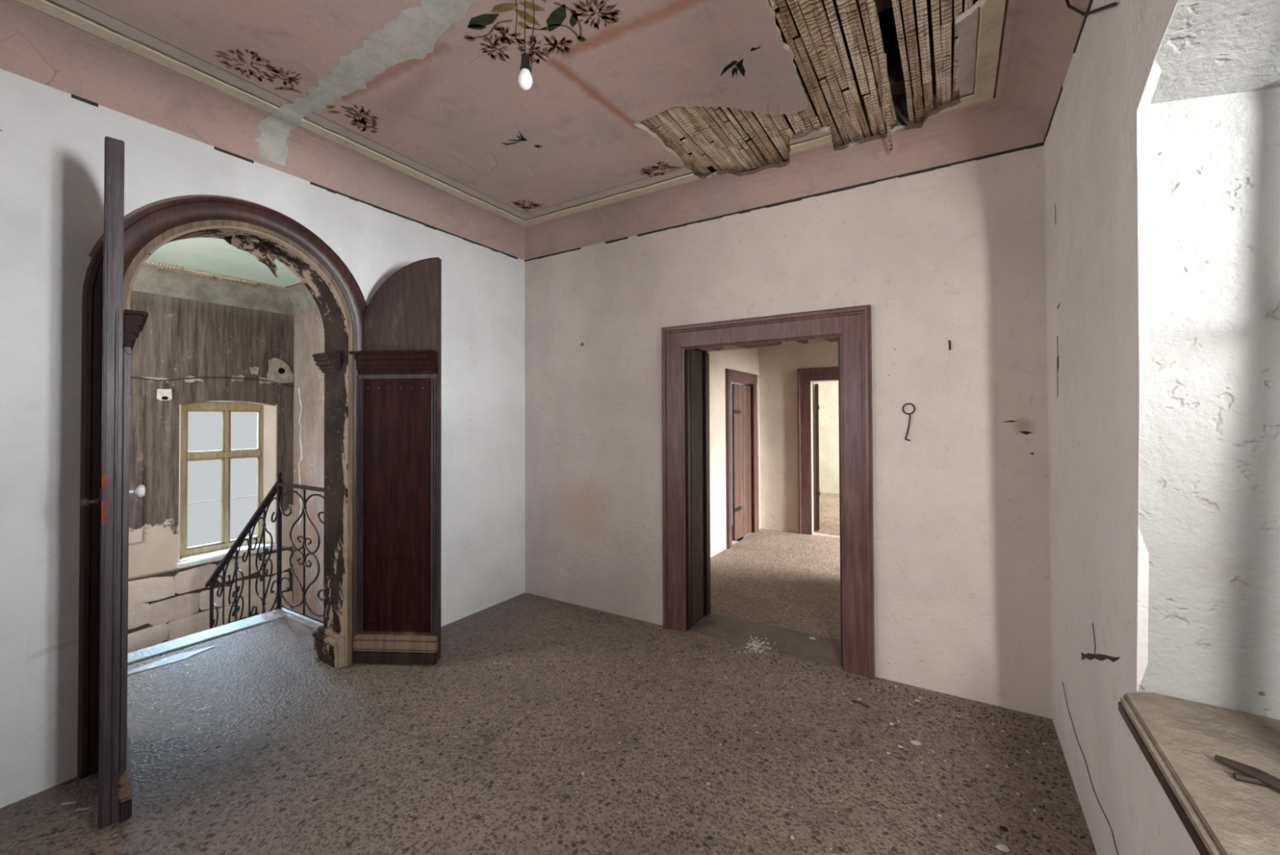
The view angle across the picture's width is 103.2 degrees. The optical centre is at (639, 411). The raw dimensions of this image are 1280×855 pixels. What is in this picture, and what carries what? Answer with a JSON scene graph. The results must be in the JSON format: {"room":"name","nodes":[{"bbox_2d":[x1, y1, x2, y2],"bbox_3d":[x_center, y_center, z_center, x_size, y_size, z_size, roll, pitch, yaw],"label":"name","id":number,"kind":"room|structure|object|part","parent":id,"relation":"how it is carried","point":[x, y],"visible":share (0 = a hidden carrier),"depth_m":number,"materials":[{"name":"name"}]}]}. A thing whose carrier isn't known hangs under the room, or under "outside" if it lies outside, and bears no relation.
{"room":"abandoned building interior","nodes":[
{"label":"abandoned building interior","id":0,"kind":"room"},
{"bbox_2d":[127,290,293,653],"bbox_3d":[-4.858,1.100,4.583,0.500,4.460,3.300,-1,-1,32],"label":"wall","id":1,"kind":"structure","parent":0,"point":[169,597],"depth_m":4.93,"materials":[{"name":"paint"}]},
{"bbox_2d":[156,381,172,399],"bbox_3d":[-4.491,-0.196,4.793,0.034,0.185,0.107,-1,-1,32],"label":"junction box","id":2,"kind":"object","parent":1,"relation":"attached to","point":[163,393],"visible":1,"depth_m":4.79,"materials":[{"name":"white plastic"}]},
{"bbox_2d":[129,376,293,388],"bbox_3d":[-4.394,-0.312,4.969,0.018,0.089,1.818,-1,-1,32],"label":"cable","id":3,"kind":"object","parent":1,"relation":"attached to","point":[133,377],"visible":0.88,"depth_m":5.06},
{"bbox_2d":[179,400,263,557],"bbox_3d":[-4.406,0.693,5.313,0.085,1.590,0.810,-1,-1,32],"label":"window","id":4,"kind":"structure","parent":1,"relation":"attached to","point":[225,454],"depth_m":5.33,"materials":[{"name":"beige wood"}]},
{"bbox_3d":[-4.547,0.932,5.078,0.045,0.897,0.016,-1,-1,32],"label":"sash rail","id":5,"kind":"part","parent":4,"relation":"part of","materials":[{"name":"beige wood"}]},
{"bbox_3d":[-4.550,0.203,5.088,0.045,0.436,0.016,-1,-1,32],"label":"sash rail","id":6,"kind":"part","parent":4,"relation":"part of","materials":[{"name":"brown wood"}]},
{"bbox_3d":[-4.470,0.414,5.214,0.045,0.016,0.318,-1,-1,32],"label":"sash rail","id":7,"kind":"part","parent":4,"relation":"part of","materials":[{"name":"white wood"}]},
{"bbox_3d":[-4.470,0.492,5.213,0.045,0.016,0.318,-1,-1,32],"label":"sash rail","id":8,"kind":"part","parent":4,"relation":"part of","materials":[{"name":"beige wood"}]},
{"bbox_3d":[-4.466,1.373,5.201,0.045,0.016,0.318,-1,-1,32],"label":"sash rail","id":9,"kind":"part","parent":4,"relation":"part of","materials":[{"name":"beige wood"}]},
{"bbox_3d":[-4.472,-0.005,5.219,0.045,0.016,0.318,-1,-1,32],"label":"sash rail","id":10,"kind":"part","parent":4,"relation":"part of","materials":[{"name":"beige wood"}]},
{"bbox_3d":[-4.389,0.934,5.335,0.045,0.897,0.016,-1,-1,32],"label":"sash rail","id":11,"kind":"part","parent":4,"relation":"part of","materials":[{"name":"beige wood"}]},
{"bbox_3d":[-4.384,1.435,5.338,0.070,0.105,0.638,-1,-1,32],"label":"frame sill","id":12,"kind":"part","parent":4,"relation":"part of","materials":[{"name":"beige wood"}]},
{"bbox_3d":[-4.392,0.206,5.345,0.045,0.436,0.016,-1,-1,32],"label":"sash rail","id":13,"kind":"part","parent":4,"relation":"part of","materials":[{"name":"beige wood"}]},
{"bbox_3d":[-4.362,0.935,5.380,0.045,0.897,0.016,-1,-1,32],"label":"sash rail","id":14,"kind":"part","parent":4,"relation":"part of","materials":[{"name":"beige wood"}]},
{"bbox_3d":[-4.365,0.206,5.389,0.045,0.436,0.016,-1,-1,32],"label":"sash rail","id":15,"kind":"part","parent":4,"relation":"part of","materials":[{"name":"beige wood"}]},
{"bbox_3d":[-4.294,0.417,5.501,0.045,0.016,0.284,-1,-1,32],"label":"sash rail","id":16,"kind":"part","parent":4,"relation":"part of","materials":[{"name":"white wood"}]},
{"bbox_3d":[-4.290,1.376,5.488,0.045,0.016,0.284,-1,-1,32],"label":"sash rail","id":17,"kind":"part","parent":4,"relation":"part of","materials":[{"name":"beige wood"}]},
{"bbox_3d":[-4.295,-0.002,5.506,0.045,0.016,0.284,-1,-1,32],"label":"sash rail","id":18,"kind":"part","parent":4,"relation":"part of","materials":[{"name":"beige wood"}]},
{"bbox_3d":[-4.293,0.495,5.500,0.045,0.016,0.284,-1,-1,32],"label":"sash rail","id":19,"kind":"part","parent":4,"relation":"part of","materials":[{"name":"beige wood"}]},
{"bbox_3d":[-4.221,0.937,5.608,0.045,0.897,0.016,-1,-1,32],"label":"sash rail","id":20,"kind":"part","parent":4,"relation":"part of","materials":[{"name":"beige wood"}]},
{"bbox_3d":[-4.224,0.209,5.617,0.045,0.436,0.016,-1,-1,32],"label":"sash rail","id":21,"kind":"part","parent":4,"relation":"part of","materials":[{"name":"beige wood"}]},
{"bbox_3d":[-4.328,1.472,5.295,0.350,0.070,0.873,-1,-1,32],"label":"window sill","id":22,"kind":"part","parent":1,"relation":"part of","materials":[{"name":"white stone"}]},
{"bbox_2d":[144,237,302,289],"bbox_3d":[-3.650,-1.403,3.720,3.515,0.166,3.650,-1,-1,32],"label":"ceiling","id":23,"kind":"structure","parent":0,"point":[208,257],"depth_m":4.60,"materials":[{"name":"green paint"}]},
{"bbox_2d":[0,68,524,808],"bbox_3d":[-2.427,-0.062,2.102,0.235,3.500,5.200,-1,-1,32],"label":"wall","id":24,"kind":"structure","parent":0,"point":[52,142],"depth_m":2.07,"materials":[{"name":"white paint"}]},
{"bbox_2d":[76,194,367,778],"bbox_3d":[-2.075,0.209,2.663,0.301,2.568,1.221,-1,-1,32],"label":"door frame","id":25,"kind":"structure","parent":24,"relation":"in","point":[267,233],"depth_m":2.68,"materials":[{"name":"brown wood"}]},
{"bbox_2d":[80,136,148,828],"bbox_3d":[-2.052,0.247,1.980,0.521,2.450,0.166,-1,-1,44],"label":"arched door","id":26,"kind":"structure","parent":25,"relation":"attached to","point":[122,328],"depth_m":1.81,"materials":[{"name":"brown wood"}]},
{"bbox_3d":[-1.884,0.354,1.785,0.008,0.085,0.015,-1,-1,44],"label":"lock plate","id":27,"kind":"part","parent":26,"relation":"part of","materials":[{"name":"metal"}]},
{"bbox_3d":[-1.885,0.243,1.786,0.008,0.047,0.015,-1,-1,44],"label":"lock plate","id":28,"kind":"part","parent":26,"relation":"part of","materials":[{"name":"brown metal"}]},
{"bbox_3d":[-2.039,0.532,1.992,0.491,1.525,0.006,-1,-1,44],"label":"panel","id":29,"kind":"part","parent":26,"relation":"part of","materials":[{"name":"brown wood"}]},
{"bbox_3d":[-1.869,0.537,1.840,0.034,1.530,0.020,-1,-1,44],"label":"stile moulding","id":30,"kind":"part","parent":26,"relation":"part of","materials":[{"name":"brown wood"}]},
{"bbox_3d":[-2.029,1.357,1.996,0.505,0.089,0.036,-1,-1,44],"label":"plinth moulding","id":31,"kind":"part","parent":26,"relation":"part of","materials":[{"name":"beige wood"}]},
{"bbox_3d":[-2.037,-0.218,2.008,0.491,0.025,0.022,-1,-1,44],"label":"rail moulding","id":32,"kind":"part","parent":26,"relation":"part of","materials":[{"name":"grey wood"}]},
{"bbox_3d":[-2.028,-0.299,2.028,0.501,0.137,0.070,-1,-1,44],"label":"cornice","id":33,"kind":"part","parent":26,"relation":"part of","materials":[{"name":"brown wood"}]},
{"bbox_3d":[-1.883,0.297,1.889,0.048,0.048,0.059,-1,-1,44],"label":"door knob","id":34,"kind":"part","parent":26,"relation":"part of","materials":[{"name":"white ceramic"}]},
{"bbox_2d":[350,257,441,664],"bbox_3d":[-1.450,0.282,3.015,0.505,2.403,0.108,0,-1,4],"label":"arched door","id":35,"kind":"structure","parent":25,"relation":"attached to","point":[399,376],"depth_m":3.02,"materials":[{"name":"brown wood"}]},
{"bbox_3d":[-1.672,0.551,3.028,0.035,1.530,0.020,0,-1,4],"label":"stile moulding","id":36,"kind":"part","parent":35,"relation":"part of","materials":[{"name":"brown wood"}]},
{"bbox_3d":[-1.454,-0.288,3.004,0.505,0.137,0.070,0,-1,4],"label":"cornice","id":37,"kind":"part","parent":35,"relation":"part of","materials":[{"name":"brown wood"}]},
{"bbox_3d":[-1.446,1.368,2.995,0.505,0.089,0.036,0,-1,4],"label":"plinth moulding","id":38,"kind":"part","parent":35,"relation":"part of","materials":[{"name":"beige wood"}]},
{"bbox_3d":[-1.444,0.543,3.021,0.491,1.525,0.006,0,-1,4],"label":"panel","id":39,"kind":"part","parent":35,"relation":"part of","materials":[{"name":"brown wood"}]},
{"bbox_3d":[-1.442,0.872,3.014,0.315,0.007,0.011,0,-1,4],"label":"rail moulding","id":40,"kind":"part","parent":35,"relation":"part of","materials":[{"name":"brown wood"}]},
{"bbox_3d":[-1.441,1.256,3.009,0.395,0.008,0.011,0,-1,4],"label":"rail moulding","id":41,"kind":"part","parent":35,"relation":"part of","materials":[{"name":"brown wood"}]},
{"bbox_3d":[-1.447,-0.207,3.022,0.491,0.025,0.022,0,-1,4],"label":"rail moulding","id":42,"kind":"part","parent":35,"relation":"part of","materials":[{"name":"brown wood"}]},
{"bbox_3d":[-1.216,0.549,2.999,0.034,1.530,0.020,0,-1,4],"label":"stile moulding","id":43,"kind":"part","parent":35,"relation":"part of","materials":[{"name":"brown wood"}]},
{"bbox_2d":[282,282,302,288],"bbox_3d":[-2.643,-1.347,4.735,2.865,0.014,0.010,-1,-1,32],"label":"trim","id":44,"kind":"structure","parent":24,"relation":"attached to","point":[300,282],"depth_m":5.36,"materials":[{"name":"beige paint"}]},
{"bbox_2d":[71,93,517,259],"bbox_3d":[-2.197,-1.284,2.276,0.007,0.017,4.516,-1,-1,32],"label":"trim","id":45,"kind":"structure","parent":24,"relation":"attached to","point":[73,96],"depth_m":3.06,"materials":[{"name":"black paint"}]},
{"bbox_2d":[293,310,324,620],"bbox_3d":[-2.748,1.098,5.137,3.515,4.460,0.246,-1,-1,32],"label":"wall","id":46,"kind":"structure","parent":0,"point":[308,329],"depth_m":5.56,"materials":[{"name":"paint"}]},
{"bbox_2d":[132,263,319,315],"bbox_3d":[-3.388,-1.277,3.733,3.085,0.320,3.350,-1,-1,32],"label":"trim","id":47,"kind":"structure","parent":46,"relation":"attached to","point":[298,300],"depth_m":5.16,"materials":[{"name":"beige paint"}]},
{"bbox_2d":[0,0,1089,260],"bbox_3d":[-0.867,-1.542,1.157,3.444,0.460,5.200,-1,-1,32],"label":"ceiling","id":48,"kind":"structure","parent":0,"point":[419,110],"depth_m":2.33,"materials":[{"name":"pink paint"}]},
{"bbox_2d":[214,48,302,93],"bbox_3d":[-1.633,-1.479,2.204,0.237,0.001,0.335,-1,-1,32],"label":"flower","id":49,"kind":"object","parent":48,"relation":"on","point":[258,59],"depth_m":2.20,"materials":[{"name":"paint"}]},
{"bbox_2d":[327,104,377,133],"bbox_3d":[-1.413,-1.476,2.547,0.239,0.001,0.264,-1,-1,32],"label":"flower","id":50,"kind":"object","parent":48,"relation":"on","point":[362,121],"depth_m":2.55,"materials":[{"name":"paint"}]},
{"bbox_2d":[515,0,534,90],"bbox_3d":[-0.414,-1.313,1.782,0.083,0.364,0.049,0,-1,-20],"label":"light bulb","id":51,"kind":"object","parent":48,"relation":"hanging from","point":[525,78],"visible":1,"depth_m":1.77,"materials":[{"name":"white glass"}]},
{"bbox_2d":[520,53,530,72],"bbox_3d":[-0.403,-1.225,1.785,0.037,0.061,0.037,-1,-1,32],"label":"socket","id":52,"kind":"object","parent":51,"relation":"attached to","point":[525,58],"depth_m":1.77,"materials":[{"name":"plastic"}]},
{"bbox_3d":[-0.403,-1.173,1.784,0.049,0.084,0.049,-1,-1,32],"label":"glass bulb","id":53,"kind":"part","parent":51,"relation":"part of","materials":[{"name":"white glass"}]},
{"bbox_2d":[511,199,546,211],"bbox_3d":[-0.796,-1.465,3.584,0.215,0.001,0.208,-1,-1,32],"label":"flower","id":54,"kind":"object","parent":48,"relation":"on","point":[514,202],"depth_m":3.59,"materials":[{"name":"brown paint"}]},
{"bbox_2d":[463,0,620,63],"bbox_3d":[-0.346,-1.488,1.940,0.696,0.001,0.342,-1,-1,32],"label":"flower","id":55,"kind":"object","parent":48,"relation":"on","point":[557,17],"depth_m":1.95,"materials":[{"name":"paint"}]},
{"bbox_2d":[638,160,679,177],"bbox_3d":[0.113,-1.475,3.093,0.263,0.001,0.176,-1,-1,32],"label":"flower","id":56,"kind":"object","parent":48,"relation":"on","point":[656,167],"depth_m":3.09,"materials":[{"name":"paint"}]},
{"bbox_2d":[0,591,1097,854],"bbox_3d":[-1.131,1.572,1.287,5.094,0.200,5.200,-1,-1,32],"label":"floor","id":57,"kind":"structure","parent":0,"point":[242,714],"depth_m":2.18,"materials":[{"name":"stone"}]},
{"bbox_2d":[60,800,76,804],"bbox_3d":[-2.164,1.483,1.922,0.046,0.003,0.009,0,-1,-9],"label":"flake","id":58,"kind":"object","parent":57,"relation":"on","point":[72,802],"visible":1,"depth_m":1.92,"materials":[{"name":"grey paint"}]},
{"bbox_2d":[75,806,90,810],"bbox_3d":[-2.077,1.482,1.892,0.046,0.003,0.009,0,-1,-9],"label":"flake","id":59,"kind":"object","parent":57,"relation":"on","point":[89,807],"visible":1,"depth_m":1.89,"materials":[{"name":"beige paint"}]},
{"bbox_2d":[127,607,323,675],"bbox_3d":[-2.833,1.571,2.693,1.100,0.172,2.210,-1,-1,32],"label":"kerb","id":60,"kind":"object","parent":57,"relation":"on","point":[143,654],"visible":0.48,"depth_m":3.34,"materials":[{"name":"grey stone"}]},
{"bbox_2d":[206,622,1059,854],"bbox_3d":[0.083,1.476,2.156,2.750,0.003,2.326,-1,-1,32],"label":"pale grit","id":61,"kind":"object","parent":57,"relation":"on","point":[606,622],"visible":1,"depth_m":2.13,"materials":[{"name":"paint"}]},
{"bbox_2d":[737,631,776,653],"bbox_3d":[0.768,1.482,3.220,0.222,0.013,0.341,-1,-1,32],"label":"crumbs","id":62,"kind":"object","parent":57,"relation":"on","point":[753,642],"visible":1,"depth_m":3.21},
{"bbox_2d":[852,699,868,707],"bbox_3d":[1.113,1.474,2.563,0.012,0.009,0.083,0,-1,-44],"label":"twig","id":63,"kind":"object","parent":57,"relation":"on","point":[861,703],"visible":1,"depth_m":2.56,"materials":[{"name":"brown wood"}]},
{"bbox_2d":[680,638,1087,854],"bbox_3d":[0.754,1.474,2.214,1.844,0.005,1.553,-1,-1,32],"label":"dark grit","id":64,"kind":"object","parent":57,"relation":"on","point":[985,708],"visible":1,"depth_m":2.35,"materials":[{"name":"black gravel"}]},
{"bbox_2d":[910,739,921,745],"bbox_3d":[1.223,1.469,2.251,0.044,0.014,0.029,-1,-1,32],"label":"lump","id":65,"kind":"object","parent":57,"relation":"on","point":[913,741],"visible":1,"depth_m":2.24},
{"bbox_2d":[995,843,1009,851],"bbox_3d":[1.214,1.461,1.700,0.041,0.014,0.030,-1,-1,32],"label":"lump","id":66,"kind":"object","parent":57,"relation":"on","point":[1001,846],"visible":1,"depth_m":1.70,"materials":[{"name":"white stone"}]},
{"bbox_2d":[998,825,1008,831],"bbox_3d":[1.275,1.463,1.780,0.028,0.011,0.024,-1,-1,32],"label":"lump","id":67,"kind":"object","parent":57,"relation":"on","point":[1003,828],"visible":1,"depth_m":1.78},
{"bbox_2d":[707,347,759,557],"bbox_3d":[0.801,0.219,5.537,0.140,3.000,3.280,-1,-1,32],"label":"wall","id":68,"kind":"structure","parent":0,"point":[745,360],"depth_m":5.51,"materials":[{"name":"white paint"}]},
{"bbox_2d":[724,368,759,548],"bbox_3d":[1.184,0.525,6.112,0.164,2.000,1.035,-1,-1,32],"label":"door frame","id":69,"kind":"structure","parent":68,"relation":"in","point":[731,375],"depth_m":6.22,"materials":[{"name":"brown wood"}]},
{"bbox_2d":[731,383,751,540],"bbox_3d":[1.238,0.595,6.170,0.039,1.840,0.613,-1,-1,32],"label":"plank door","id":70,"kind":"structure","parent":69,"relation":"attached to","point":[740,393],"depth_m":6.12,"materials":[{"name":"brown wood"}]},
{"bbox_2d":[687,612,842,668],"bbox_3d":[0.845,1.582,3.348,1.200,0.196,0.380,-1,-1,32],"label":"threshold","id":71,"kind":"object","parent":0,"point":[823,650],"visible":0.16,"depth_m":3.33,"materials":[{"name":"stone"}]},
{"bbox_2d":[710,492,840,639],"bbox_3d":[3.842,1.608,5.642,6.300,0.200,6.670,-1,-1,32],"label":"floor","id":72,"kind":"structure","parent":0,"point":[786,580],"depth_m":4.57,"materials":[{"name":"stone"}]},
{"bbox_2d":[731,381,839,541],"bbox_3d":[3.945,0.181,7.461,5.000,3.100,3.890,-1,-1,32],"label":"wall","id":73,"kind":"structure","parent":0,"point":[828,421],"depth_m":9.71,"materials":[{"name":"beige paint"}]},
{"bbox_2d":[524,78,1052,719],"bbox_3d":[0.737,-0.058,3.430,4.324,3.500,0.382,-1,-1,32],"label":"wall","id":74,"kind":"structure","parent":0,"point":[956,254],"depth_m":2.80,"materials":[{"name":"paint"}]},
{"bbox_2d":[662,304,875,679],"bbox_3d":[0.825,0.450,3.336,1.334,2.081,0.420,-1,-1,32],"label":"door frame","id":75,"kind":"structure","parent":74,"relation":"in","point":[686,454],"depth_m":3.24,"materials":[{"name":"brown wood"}]},
{"bbox_3d":[0.330,0.526,3.472,0.014,1.924,0.026,-1,-1,32],"label":"reveal moulding","id":76,"kind":"part","parent":75,"relation":"part of","materials":[{"name":"brown wood"}]},
{"bbox_3d":[0.343,0.526,3.500,0.008,1.924,0.015,-1,-1,32],"label":"reveal moulding","id":77,"kind":"part","parent":75,"relation":"part of","materials":[{"name":"brown wood"}]},
{"bbox_3d":[0.404,0.527,3.601,0.005,1.924,0.190,-1,-1,32],"label":"reveal moulding","id":78,"kind":"part","parent":75,"relation":"part of","materials":[{"name":"brown wood"}]},
{"bbox_3d":[0.496,0.529,3.740,0.016,1.924,0.065,-1,-1,32],"label":"reveal moulding","id":79,"kind":"part","parent":75,"relation":"part of","materials":[{"name":"brown wood"}]},
{"bbox_3d":[1.171,0.516,2.955,0.014,1.924,0.026,-1,-1,32],"label":"reveal moulding","id":80,"kind":"part","parent":75,"relation":"part of","materials":[{"name":"brown wood"}]},
{"bbox_2d":[524,142,1044,262],"bbox_3d":[0.496,-1.281,3.368,3.444,0.017,0.007,-1,-1,32],"label":"trim","id":81,"kind":"structure","parent":74,"relation":"attached to","point":[1038,144],"depth_m":2.98,"materials":[{"name":"black paint"}]},
{"bbox_2d":[902,402,915,440],"bbox_3d":[1.459,0.058,2.752,0.062,0.207,0.015,-1,-1,32],"label":"key","id":82,"kind":"object","parent":74,"relation":"attached to","point":[913,405],"visible":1,"depth_m":2.75,"materials":[{"name":"metal"}]},
{"bbox_2d":[759,341,838,533],"bbox_3d":[2.834,0.217,6.036,2.800,3.000,0.300,-1,-1,32],"label":"wall","id":83,"kind":"structure","parent":0,"point":[779,366],"depth_m":6.49,"materials":[{"name":"beige paint"}]},
{"bbox_2d":[814,383,819,529],"bbox_3d":[2.380,0.584,6.812,0.050,1.870,0.712,0,-1,19],"label":"plank door","id":84,"kind":"structure","parent":83,"relation":"in","point":[816,386],"depth_m":6.49,"materials":[{"name":"brown wood"}]},
{"bbox_2d":[797,366,838,534],"bbox_3d":[2.433,0.488,6.084,1.065,2.062,0.034,-1,-1,32],"label":"door frame","id":85,"kind":"structure","parent":83,"relation":"in","point":[805,375],"depth_m":6.31,"materials":[{"name":"brown wood"}]},
{"bbox_2d":[673,0,977,119],"bbox_3d":[-0.732,-1.857,1.125,4.274,0.050,5.880,-1,-1,32],"label":"ceiling","id":86,"kind":"structure","parent":0,"point":[886,17],"depth_m":2.41,"materials":[{"name":"brown wood"}]},
{"bbox_2d":[1044,0,1199,854],"bbox_3d":[0.613,-0.100,0.232,0.023,3.500,5.200,-1,-1,32],"label":"wall","id":87,"kind":"structure","parent":0,"point":[1096,143],"depth_m":1.55,"materials":[{"name":"paint"}]},
{"bbox_2d":[1043,0,1093,144],"bbox_3d":[1.465,-1.307,1.658,0.007,0.017,1.900,-1,-1,32],"label":"trim","id":88,"kind":"structure","parent":87,"relation":"attached to","point":[1091,1],"depth_m":1.83,"materials":[{"name":"black paint"}]},
{"bbox_2d":[1065,0,1116,16],"bbox_3d":[1.356,-1.247,1.555,0.070,0.321,0.417,-1,-1,32],"label":"iron bracket","id":89,"kind":"object","parent":87,"relation":"attached to","point":[1077,11],"visible":1,"depth_m":1.62,"materials":[{"name":"black metal"}]},
{"bbox_2d":[1118,692,1279,854],"bbox_3d":[0.931,0.721,0.271,0.592,0.058,2.094,-1,-1,32],"label":"window sill","id":90,"kind":"structure","parent":87,"relation":"attached to","point":[1180,739],"depth_m":1.01,"materials":[{"name":"beige paint"}]},
{"bbox_2d":[1214,754,1279,791],"bbox_3d":[1.177,0.683,0.900,0.043,0.026,0.224,0,-1,-25],"label":"scrap","id":91,"kind":"object","parent":90,"relation":"on","point":[1250,774],"visible":1,"depth_m":0.95,"materials":[{"name":"wood"}]},
{"bbox_2d":[1137,0,1279,719],"bbox_3d":[0.940,-0.101,0.254,0.549,3.500,5.580,-1,-1,32],"label":"window reveal","id":92,"kind":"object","parent":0,"point":[1209,494],"visible":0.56,"depth_m":1.18,"materials":[{"name":"white paint"}]},
{"bbox_3d":[-3.540,0.962,3.627,3.750,4.900,3.650,-1,-1,32],"label":"wall","id":93,"kind":"structure","parent":0,"visible":0},
{"bbox_3d":[-3.853,2.249,3.847,2.060,1.135,3.120,-1,-1,32],"label":"flight","id":94,"kind":"object","parent":93,"relation":"attached to","visible":0},
{"bbox_2d":[204,471,324,628],"bbox_3d":[-3.006,1.548,4.020,2.114,2.174,0.045,-1,-1,32],"label":"stair railing","id":95,"kind":"object","parent":94,"relation":"on","point":[277,488],"visible":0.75,"depth_m":3.94,"materials":[{"name":"black metal"}]},
{"bbox_3d":[-3.811,2.069,4.510,0.024,1.151,0.024,-1,-1,32],"label":"post","id":96,"kind":"part","parent":95,"relation":"part of","materials":[{"name":"black metal"}]},
{"bbox_3d":[-3.317,1.055,4.217,1.342,1.021,0.045,-1,-1,32],"label":"handrail","id":97,"kind":"part","parent":95,"relation":"part of","materials":[{"name":"black metal"}]},
{"bbox_3d":[-2.751,1.022,3.869,0.026,1.020,0.026,-1,-1,32],"label":"post","id":98,"kind":"part","parent":95,"relation":"part of","materials":[{"name":"black metal"}]},
{"bbox_3d":[-2.436,0.550,3.680,0.767,0.022,0.040,-1,-1,32],"label":"handrail","id":99,"kind":"part","parent":95,"relation":"part of","materials":[{"name":"black metal"}]},
{"bbox_3d":[-2.428,1.468,3.665,0.755,0.012,0.014,-1,-1,32],"label":"rail","id":100,"kind":"part","parent":95,"relation":"part of","materials":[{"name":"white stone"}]}
]}

